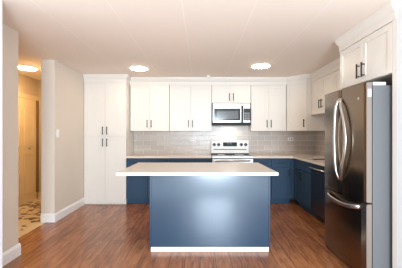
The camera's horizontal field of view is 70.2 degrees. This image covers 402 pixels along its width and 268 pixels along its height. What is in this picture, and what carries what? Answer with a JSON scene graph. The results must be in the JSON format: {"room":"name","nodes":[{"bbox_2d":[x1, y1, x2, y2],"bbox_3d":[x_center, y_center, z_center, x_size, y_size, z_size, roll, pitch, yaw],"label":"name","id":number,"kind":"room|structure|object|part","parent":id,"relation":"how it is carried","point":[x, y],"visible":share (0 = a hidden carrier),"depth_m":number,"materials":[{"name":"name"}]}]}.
{"room":"kitchen","nodes":[
{"label":"kitchen","id":0,"kind":"room"},
{"bbox_2d":[0,0,1,267],"bbox_3d":[-2.938,0.100,2.360,2.525,2.460,0.120,0,0,0],"label":"wall","id":1,"kind":"structure","parent":0,"point":[0,0],"depth_m":2.40,"materials":[{"name":"beige paint"}]},
{"bbox_2d":[2,23,17,252],"bbox_3d":[-2.060,0.100,2.783,0.120,2.460,0.726,0,0,0],"label":"wall","id":2,"kind":"structure","parent":0,"point":[9,35],"depth_m":3.00,"materials":[{"name":"beige paint"}]},
{"bbox_2d":[2,243,20,266],"bbox_3d":[-1.992,1.265,2.792,0.017,0.130,0.743,0,0,0],"label":"baseboard","id":3,"kind":"structure","parent":2,"relation":"attached to","point":[14,252],"depth_m":3.00,"materials":[{"name":"white wood"}]},
{"bbox_2d":[18,74,37,198],"bbox_3d":[-3.450,0.100,4.190,0.120,2.460,3.540,0,0,0],"label":"wall","id":4,"kind":"structure","parent":0,"point":[26,85],"depth_m":5.64,"materials":[{"name":"beige paint"}]},
{"bbox_2d":[18,97,35,205],"bbox_3d":[-3.353,0.320,5.415,0.075,2.020,0.910,0,0,0],"label":"door","id":5,"kind":"structure","parent":4,"relation":"in","point":[26,108],"depth_m":5.55,"materials":[{"name":"paint"}]},
{"bbox_2d":[18,92,38,100],"bbox_3d":[-3.377,0.275,5.409,0.025,2.110,1.098,0,0,0],"label":"trim","id":6,"kind":"structure","parent":4,"relation":"attached to","point":[22,95],"depth_m":5.59,"materials":[{"name":"paint"}]},
{"bbox_2d":[36,101,38,191],"bbox_3d":[-3.375,0.250,5.915,0.030,1.880,0.080,0,0,0],"label":"trim","id":7,"kind":"structure","parent":4,"relation":"attached to","point":[37,102],"depth_m":5.90,"materials":[{"name":"brown wood"}]},
{"bbox_2d":[38,80,40,191],"bbox_3d":[-2.961,0.100,6.045,1.099,2.460,0.170,0,0,0],"label":"wall","id":8,"kind":"structure","parent":0,"point":[39,81],"depth_m":5.96,"materials":[{"name":"beige paint"}]},
{"bbox_2d":[41,60,84,213],"bbox_3d":[-2.310,0.100,5.180,0.200,2.460,1.700,0,0,0],"label":"wall","id":9,"kind":"structure","parent":0,"point":[62,87],"depth_m":4.55,"materials":[{"name":"beige paint"}]},
{"bbox_2d":[40,214,53,221],"bbox_3d":[-2.310,1.265,4.322,0.200,0.130,0.017,0,0,0],"label":"baseboard","id":10,"kind":"structure","parent":9,"relation":"attached to","point":[44,217],"depth_m":4.31,"materials":[{"name":"white wood"}]},
{"bbox_2d":[54,198,84,221],"bbox_3d":[-2.201,1.265,4.877,0.017,0.130,1.127,0,0,0],"label":"baseboard","id":11,"kind":"structure","parent":9,"relation":"attached to","point":[67,210],"depth_m":4.76,"materials":[{"name":"white wood"}]},
{"bbox_2d":[2,198,349,267],"bbox_3d":[-0.545,1.380,3.315,5.910,0.100,5.430,0,0,0],"label":"floor","id":12,"kind":"structure","parent":0,"point":[91,235],"depth_m":3.48,"materials":[{"name":"brown wood"}]},
{"bbox_2d":[84,83,132,203],"bbox_3d":[-1.805,0.172,5.701,0.794,2.315,0.638,0,0,0],"label":"pantry cabinet","id":13,"kind":"object","parent":12,"relation":"on","point":[108,139],"visible":0.98,"depth_m":5.43,"materials":[{"name":"white wood"}]},
{"bbox_3d":[-2.004,0.672,5.430,0.395,1.255,0.020,0,0,0],"label":"door","id":14,"kind":"part","parent":13,"relation":"part of","materials":[{"name":"white wood"}]},
{"bbox_3d":[-2.004,-0.470,5.430,0.395,1.010,0.020,0,0,0],"label":"door","id":15,"kind":"part","parent":13,"relation":"part of","materials":[{"name":"white wood"}]},
{"bbox_3d":[-1.606,0.672,5.430,0.395,1.255,0.020,0,0,0],"label":"door","id":16,"kind":"part","parent":13,"relation":"part of","materials":[{"name":"white wood"}]},
{"bbox_3d":[-1.606,-0.470,5.430,0.395,1.010,0.020,0,0,0],"label":"door","id":17,"kind":"part","parent":13,"relation":"part of","materials":[{"name":"white wood"}]},
{"bbox_2d":[126,158,168,202],"bbox_3d":[-1.004,0.890,5.701,0.801,0.877,0.638,0,0,0],"label":"base cabinet","id":18,"kind":"object","parent":12,"relation":"on","point":[137,187],"visible":0.49,"depth_m":5.43,"materials":[{"name":"blue paint"}]},
{"bbox_3d":[-1.204,0.540,5.430,0.398,0.150,0.020,0,0,0],"label":"drawer","id":19,"kind":"part","parent":18,"relation":"part of","materials":[{"name":"blue paint"}]},
{"bbox_3d":[-1.204,0.922,5.430,0.398,0.595,0.020,0,0,0],"label":"door","id":20,"kind":"part","parent":18,"relation":"part of","materials":[{"name":"blue paint"}]},
{"bbox_3d":[-0.803,0.922,5.430,0.398,0.595,0.020,0,0,0],"label":"door","id":21,"kind":"part","parent":18,"relation":"part of","materials":[{"name":"blue paint"}]},
{"bbox_3d":[-0.803,0.540,5.430,0.398,0.150,0.020,0,0,0],"label":"drawer","id":22,"kind":"part","parent":18,"relation":"part of","materials":[{"name":"blue paint"}]},
{"bbox_2d":[169,158,210,162],"bbox_3d":[-0.194,0.890,5.701,0.806,0.877,0.638,0,0,0],"label":"base cabinet","id":23,"kind":"object","parent":12,"relation":"on","point":[171,160],"visible":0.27,"depth_m":5.43,"materials":[{"name":"blue paint"}]},
{"bbox_2d":[126,154,211,157],"bbox_3d":[-0.596,0.433,5.705,1.617,0.035,0.621,0,0,0],"label":"countertop","id":24,"kind":"structure","parent":23,"relation":"on","point":[132,155],"depth_m":5.39,"materials":[{"name":"stone"}]},
{"bbox_3d":[-0.396,0.540,5.430,0.401,0.150,0.020,0,0,0],"label":"drawer","id":25,"kind":"part","parent":23,"relation":"part of","materials":[{"name":"blue paint"}]},
{"bbox_3d":[0.008,0.540,5.430,0.401,0.150,0.020,0,0,0],"label":"drawer","id":26,"kind":"part","parent":23,"relation":"part of","materials":[{"name":"blue paint"}]},
{"bbox_2d":[150,176,269,251],"bbox_3d":[0.110,0.890,3.736,1.366,0.876,0.994,0,0,0],"label":"kitchen island","id":27,"kind":"object","parent":12,"relation":"on","point":[188,213],"visible":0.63,"depth_m":3.24,"materials":[{"name":"blue paint"}]},
{"bbox_3d":[-0.565,0.866,3.711,0.017,0.825,0.944,0,0,0],"label":"corner trim","id":28,"kind":"part","parent":27,"relation":"part of","materials":[{"name":"blue paint"}]},
{"bbox_2d":[116,163,278,175],"bbox_3d":[-0.033,0.433,3.663,1.767,0.034,1.109,0,0,0],"label":"island countertop","id":29,"kind":"structure","parent":27,"relation":"on","point":[138,169],"depth_m":3.29,"materials":[{"name":"stone"}]},
{"bbox_3d":[0.784,0.866,3.711,0.017,0.825,0.944,0,0,0],"label":"corner trim","id":30,"kind":"part","parent":27,"relation":"part of","materials":[{"name":"blue paint"}]},
{"bbox_2d":[211,140,252,162],"bbox_3d":[0.609,0.727,5.654,0.775,1.204,0.703,0,0,0],"label":"range","id":31,"kind":"object","parent":12,"relation":"on","point":[222,151],"visible":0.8,"depth_m":5.86,"materials":[{"name":"silver metal"}]},
{"bbox_3d":[0.609,0.267,5.935,0.767,0.283,0.140,0,0,0],"label":"panel","id":32,"kind":"part","parent":31,"relation":"part of","materials":[{"name":"white plastic"}]},
{"bbox_2d":[211,154,251,155],"bbox_3d":[0.609,0.416,5.662,0.769,0.017,0.525,0,0,0],"label":"cooktop","id":33,"kind":"object","parent":31,"relation":"in","point":[211,154],"depth_m":5.50,"materials":[{"name":"black glass"}]},
{"bbox_2d":[212,159,252,162],"bbox_3d":[0.609,0.761,5.373,0.765,0.598,0.043,0,0,0],"label":"oven","id":34,"kind":"object","parent":31,"relation":"in","point":[213,160],"depth_m":5.35,"materials":[{"name":"silver metal"}]},
{"bbox_3d":[0.609,0.430,5.379,0.775,0.036,0.052,0,0,0],"label":"trim","id":35,"kind":"part","parent":31,"relation":"part of","materials":[{"name":"silver metal"}]},
{"bbox_3d":[0.608,0.495,5.330,0.680,0.026,0.056,0,0,0],"label":"handle","id":36,"kind":"part","parent":31,"relation":"part of","materials":[{"name":"metal"}]},
{"bbox_2d":[253,158,270,198],"bbox_3d":[1.173,0.890,5.701,0.338,0.877,0.638,0,0,0],"label":"base cabinet","id":37,"kind":"object","parent":12,"relation":"on","point":[266,162],"visible":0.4,"depth_m":5.42,"materials":[{"name":"blue paint"}]},
{"bbox_3d":[1.173,0.540,5.430,0.338,0.150,0.020,0,0,0],"label":"drawer","id":38,"kind":"part","parent":37,"relation":"part of","materials":[{"name":"blue paint"}]},
{"bbox_2d":[270,158,293,202],"bbox_3d":[1.569,0.890,5.701,0.438,0.877,0.638,0,0,0],"label":"base cabinet","id":39,"kind":"object","parent":12,"relation":"on","point":[280,184],"depth_m":5.43,"materials":[{"name":"blue paint"}]},
{"bbox_3d":[1.533,0.540,5.430,0.364,0.150,0.020,0,0,0],"label":"drawer","id":40,"kind":"part","parent":39,"relation":"part of","materials":[{"name":"blue paint"}]},
{"bbox_3d":[1.533,0.922,5.430,0.364,0.595,0.020,0,0,0],"label":"door","id":41,"kind":"part","parent":39,"relation":"part of","materials":[{"name":"blue paint"}]},
{"bbox_3d":[1.755,0.837,5.432,0.065,0.766,0.016,0,0,0],"label":"filler panel","id":42,"kind":"part","parent":39,"relation":"part of","materials":[{"name":"blue wood"}]},
{"bbox_2d":[294,159,314,215],"bbox_3d":[2.051,0.890,4.987,0.638,0.877,0.823,0,0,0],"label":"base cabinet","id":43,"kind":"object","parent":12,"relation":"on","point":[302,172],"visible":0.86,"depth_m":4.94,"materials":[{"name":"blue paint"}]},
{"bbox_2d":[249,154,324,165],"bbox_3d":[1.699,0.433,4.708,1.394,0.035,2.616,0,0,0],"label":"countertop","id":44,"kind":"structure","parent":43,"relation":"on","point":[309,158],"depth_m":5.39,"materials":[{"name":"stone"}]},
{"bbox_3d":[1.780,0.930,5.194,0.020,0.580,0.410,0,0,0],"label":"door","id":45,"kind":"part","parent":43,"relation":"part of","materials":[{"name":"blue paint"}]},
{"bbox_3d":[1.780,0.930,4.781,0.020,0.580,0.410,0,0,0],"label":"door","id":46,"kind":"part","parent":43,"relation":"part of","materials":[{"name":"blue paint"}]},
{"bbox_2d":[309,163,324,223],"bbox_3d":[2.031,0.892,4.271,0.637,0.873,0.598,0,0,0],"label":"dishwasher","id":47,"kind":"object","parent":12,"relation":"on","point":[317,171],"visible":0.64,"depth_m":4.27,"materials":[{"name":"metal"}]},
{"bbox_3d":[1.783,0.519,4.271,0.034,0.122,0.598,0,0,0],"label":"control panel","id":48,"kind":"part","parent":47,"relation":"part of","materials":[{"name":"black metal"}]},
{"bbox_2d":[325,82,391,267],"bbox_3d":[1.882,0.432,2.954,0.956,1.796,0.875,0,0,0],"label":"refrigerator","id":49,"kind":"object","parent":12,"relation":"on","point":[358,118],"visible":0.98,"depth_m":2.62,"materials":[{"name":"silver metal"}]},
{"bbox_3d":[1.479,0.073,3.175,0.066,1.070,0.434,0,0,0],"label":"door","id":50,"kind":"part","parent":49,"relation":"part of","materials":[{"name":"silver metal"}]},
{"bbox_3d":[1.432,0.050,3.002,0.054,0.850,0.086,0,0,0],"label":"handle","id":51,"kind":"part","parent":49,"relation":"part of","materials":[{"name":"metal"}]},
{"bbox_3d":[1.422,0.050,2.866,0.044,0.850,0.183,0,0,14],"label":"handle","id":52,"kind":"part","parent":49,"relation":"part of","materials":[{"name":"metal"}]},
{"bbox_3d":[1.432,0.679,2.914,0.056,0.072,0.625,0,0,0],"label":"handle","id":53,"kind":"part","parent":49,"relation":"part of","materials":[{"name":"metal"}]},
{"bbox_3d":[1.479,0.951,2.956,0.066,0.669,0.872,0,0,0],"label":"freezer drawer","id":54,"kind":"part","parent":49,"relation":"part of","materials":[{"name":"silver metal"}]},
{"bbox_3d":[1.479,0.073,2.737,0.066,1.070,0.434,0,0,0],"label":"door","id":55,"kind":"part","parent":49,"relation":"part of","materials":[{"name":"silver metal"}]},
{"bbox_3d":[1.487,0.953,2.519,0.046,0.655,0.002,0,0,0],"label":"door trim","id":56,"kind":"part","parent":49,"relation":"part of","materials":[{"name":"silver metal"}]},
{"bbox_3d":[1.487,0.072,2.519,0.046,1.055,0.002,0,0,0],"label":"door trim","id":57,"kind":"part","parent":49,"relation":"part of","materials":[{"name":"silver metal"}]},
{"bbox_2d":[392,19,395,267],"bbox_3d":[2.033,0.173,2.448,0.746,2.312,0.048,0,0,0],"label":"end panel","id":58,"kind":"object","parent":12,"relation":"on","point":[393,21],"visible":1,"depth_m":2.44,"materials":[{"name":"white wood"}]},
{"bbox_2d":[2,0,396,79],"bbox_3d":[-0.095,-1.180,3.365,8.210,0.100,5.530,0,0,0],"label":"ceiling","id":59,"kind":"structure","parent":0,"point":[171,38],"depth_m":3.21,"materials":[{"name":"white paint"}]},
{"bbox_2d":[18,65,36,70],"bbox_3d":[-2.930,-1.118,4.840,0.304,0.022,0.304,0,0,0],"label":"recessed light","id":60,"kind":"object","parent":59,"relation":"in","point":[22,67],"visible":0.87,"depth_m":4.81,"materials":[{"name":"white plastic"}]},
{"bbox_2d":[130,66,147,70],"bbox_3d":[-1.040,-1.118,4.860,0.304,0.022,0.304,0,0,0],"label":"recessed light","id":61,"kind":"object","parent":59,"relation":"in","point":[136,68],"visible":1,"depth_m":4.81,"materials":[{"name":"white plastic"}]},
{"bbox_2d":[251,63,269,68],"bbox_3d":[0.990,-1.118,4.680,0.304,0.022,0.304,0,0,0],"label":"recessed light","id":62,"kind":"object","parent":59,"relation":"in","point":[257,65],"visible":1,"depth_m":4.61,"materials":[{"name":"white plastic"}]},
{"bbox_2d":[396,0,401,267],"bbox_3d":[2.835,0.100,2.360,2.350,2.460,0.120,0,0,0],"label":"wall","id":63,"kind":"structure","parent":0,"point":[398,2],"depth_m":2.38,"materials":[{"name":"white paint"}]},
{"bbox_2d":[83,1,395,84],"bbox_3d":[0.522,-1.054,4.949,4.891,0.151,2.657,0,0,38],"label":"trim","id":64,"kind":"structure","parent":63,"relation":"attached to","point":[386,14],"depth_m":5.40,"materials":[{"name":"white wood"}]},
{"bbox_2d":[313,22,390,81],"bbox_3d":[0.104,-1.057,4.226,4.608,0.144,3.603,0,0,0],"label":"trim","id":65,"kind":"structure","parent":63,"relation":"attached to","point":[390,22],"depth_m":3.00,"materials":[{"name":"white wood"}]},
{"bbox_3d":[0.050,0.100,6.080,4.920,2.460,0.100,0,0,0],"label":"wall","id":66,"kind":"structure","parent":0,"visible":0},
{"bbox_2d":[130,85,169,130],"bbox_3d":[-1.006,-0.525,5.843,0.772,0.919,0.364,0,0,0],"label":"upper cabinet","id":67,"kind":"object","parent":66,"relation":"attached to","point":[149,104],"visible":0.97,"depth_m":5.71,"materials":[{"name":"white wood"}]},
{"bbox_3d":[-1.205,-0.521,5.710,0.374,0.907,0.020,0,0,0],"label":"door","id":68,"kind":"part","parent":67,"relation":"part of","materials":[{"name":"white wood"}]},
{"bbox_3d":[-0.818,-0.521,5.710,0.394,0.907,0.020,0,0,0],"label":"door","id":69,"kind":"part","parent":67,"relation":"part of","materials":[{"name":"white wood"}]},
{"bbox_2d":[170,85,211,130],"bbox_3d":[-0.193,-0.525,5.843,0.836,0.919,0.364,0,0,0],"label":"upper cabinet","id":70,"kind":"object","parent":66,"relation":"attached to","point":[190,105],"visible":1,"depth_m":5.71,"materials":[{"name":"white wood"}]},
{"bbox_3d":[-0.404,-0.521,5.710,0.414,0.907,0.020,0,0,0],"label":"door","id":71,"kind":"part","parent":70,"relation":"part of","materials":[{"name":"white wood"}]},
{"bbox_3d":[0.015,-0.521,5.710,0.418,0.907,0.020,0,0,0],"label":"door","id":72,"kind":"part","parent":70,"relation":"part of","materials":[{"name":"white wood"}]},
{"bbox_2d":[134,126,313,153],"bbox_3d":[0.497,0.122,6.024,3.802,0.585,0.011,0,0,0],"label":"tile backsplash","id":73,"kind":"structure","parent":66,"relation":"attached to","point":[145,142],"depth_m":6.02,"materials":[{"name":"grey tile"}]},
{"bbox_2d":[212,85,250,102],"bbox_3d":[0.619,-0.802,5.843,0.774,0.366,0.364,0,0,0],"label":"upper cabinet","id":74,"kind":"object","parent":66,"relation":"attached to","point":[220,93],"visible":0.8,"depth_m":5.70,"materials":[{"name":"white wood"}]},
{"bbox_3d":[0.425,-0.798,5.710,0.386,0.354,0.020,0,0,0],"label":"door","id":75,"kind":"part","parent":74,"relation":"part of","materials":[{"name":"white wood"}]},
{"bbox_2d":[212,103,250,125],"bbox_3d":[0.615,-0.398,5.783,0.765,0.431,0.454,0,0,0],"label":"microwave","id":76,"kind":"object","parent":74,"relation":"attached to","point":[223,114],"visible":0.98,"depth_m":5.62,"materials":[{"name":"silver metal"}]},
{"bbox_3d":[0.525,-0.418,5.626,0.558,0.373,0.012,0,0,0],"label":"door","id":77,"kind":"part","parent":76,"relation":"part of","materials":[{"name":"silver metal"}]},
{"bbox_3d":[0.895,-0.418,5.626,0.175,0.373,0.012,0,0,0],"label":"control panel","id":78,"kind":"part","parent":76,"relation":"part of","materials":[{"name":"silver metal"}]},
{"bbox_3d":[0.813,-0.798,5.710,0.384,0.354,0.020,0,0,0],"label":"door","id":79,"kind":"part","parent":74,"relation":"part of","materials":[{"name":"white wood"}]},
{"bbox_2d":[248,85,285,130],"bbox_3d":[1.364,-0.525,5.843,0.698,0.919,0.364,0,0,0],"label":"upper cabinet","id":80,"kind":"object","parent":66,"relation":"attached to","point":[268,102],"visible":1,"depth_m":5.71,"materials":[{"name":"white wood"}]},
{"bbox_3d":[1.190,-0.521,5.710,0.348,0.907,0.020,0,0,0],"label":"door","id":81,"kind":"part","parent":80,"relation":"part of","materials":[{"name":"white wood"}]},
{"bbox_3d":[1.540,-0.521,5.710,0.346,0.907,0.020,0,0,0],"label":"door","id":82,"kind":"part","parent":80,"relation":"part of","materials":[{"name":"white wood"}]},
{"bbox_2d":[286,82,324,130],"bbox_3d":[2.064,-0.525,5.704,0.686,0.917,0.647,0,0,0],"label":"upper cabinet","id":83,"kind":"object","parent":66,"relation":"attached to","point":[299,117],"visible":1,"depth_m":5.47,"materials":[{"name":"white wood"}]},
{"bbox_3d":[1.869,-0.521,5.547,0.020,0.906,0.420,0,0,-41],"label":"door","id":84,"kind":"part","parent":83,"relation":"part of","materials":[{"name":"white wood"}]},
{"bbox_3d":[2.460,0.100,4.225,0.100,2.460,3.610,0,0,0],"label":"wall","id":85,"kind":"structure","parent":0,"visible":0},
{"bbox_2d":[314,131,324,155],"bbox_3d":[2.404,0.033,4.713,0.010,0.765,2.607,0,0,0],"label":"tile backsplash","id":86,"kind":"structure","parent":85,"relation":"attached to","point":[319,136],"depth_m":5.76,"materials":[{"name":"grey tile"}]},
{"bbox_2d":[311,72,333,114],"bbox_3d":[2.229,-0.672,4.929,0.356,0.625,0.896,0,0,0],"label":"upper cabinet","id":87,"kind":"object","parent":85,"relation":"attached to","point":[323,86],"visible":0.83,"depth_m":4.97,"materials":[{"name":"white wood"}]},
{"bbox_3d":[2.100,-0.691,5.154,0.020,0.568,0.446,0,0,0],"label":"door","id":88,"kind":"part","parent":87,"relation":"part of","materials":[{"name":"white wood"}]},
{"bbox_3d":[2.233,-0.382,4.941,0.314,0.044,0.871,0,0,0],"label":"light rail","id":89,"kind":"part","parent":87,"relation":"part of","materials":[{"name":"white wood"}]},
{"bbox_3d":[2.100,-0.691,4.705,0.020,0.568,0.446,0,0,0],"label":"door","id":90,"kind":"part","parent":87,"relation":"part of","materials":[{"name":"white wood"}]},
{"bbox_2d":[334,69,341,90],"bbox_3d":[2.229,-0.672,4.038,0.356,0.625,0.875,0,0,0],"label":"upper cabinet","id":91,"kind":"object","parent":85,"relation":"attached to","point":[336,73],"visible":0.06,"depth_m":4.37,"materials":[{"name":"white wood"}]},
{"bbox_2d":[340,22,391,88],"bbox_3d":[2.014,-0.758,2.938,0.786,0.453,0.923,0,0,0],"label":"upper cabinet","id":92,"kind":"object","parent":85,"relation":"attached to","point":[369,59],"visible":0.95,"depth_m":2.83,"materials":[{"name":"white wood"}]},
{"bbox_3d":[1.670,-0.754,3.169,0.020,0.441,0.460,0,0,0],"label":"door","id":93,"kind":"part","parent":92,"relation":"part of","materials":[{"name":"white wood"}]},
{"bbox_3d":[1.642,-0.655,2.893,0.040,0.150,0.013,0,0,0],"label":"handle","id":94,"kind":"part","parent":92,"relation":"part of","materials":[{"name":"brown metal"}]},
{"bbox_3d":[1.670,-0.754,2.706,0.020,0.441,0.460,0,0,0],"label":"door","id":95,"kind":"part","parent":92,"relation":"part of","materials":[{"name":"white wood"}]}
]}

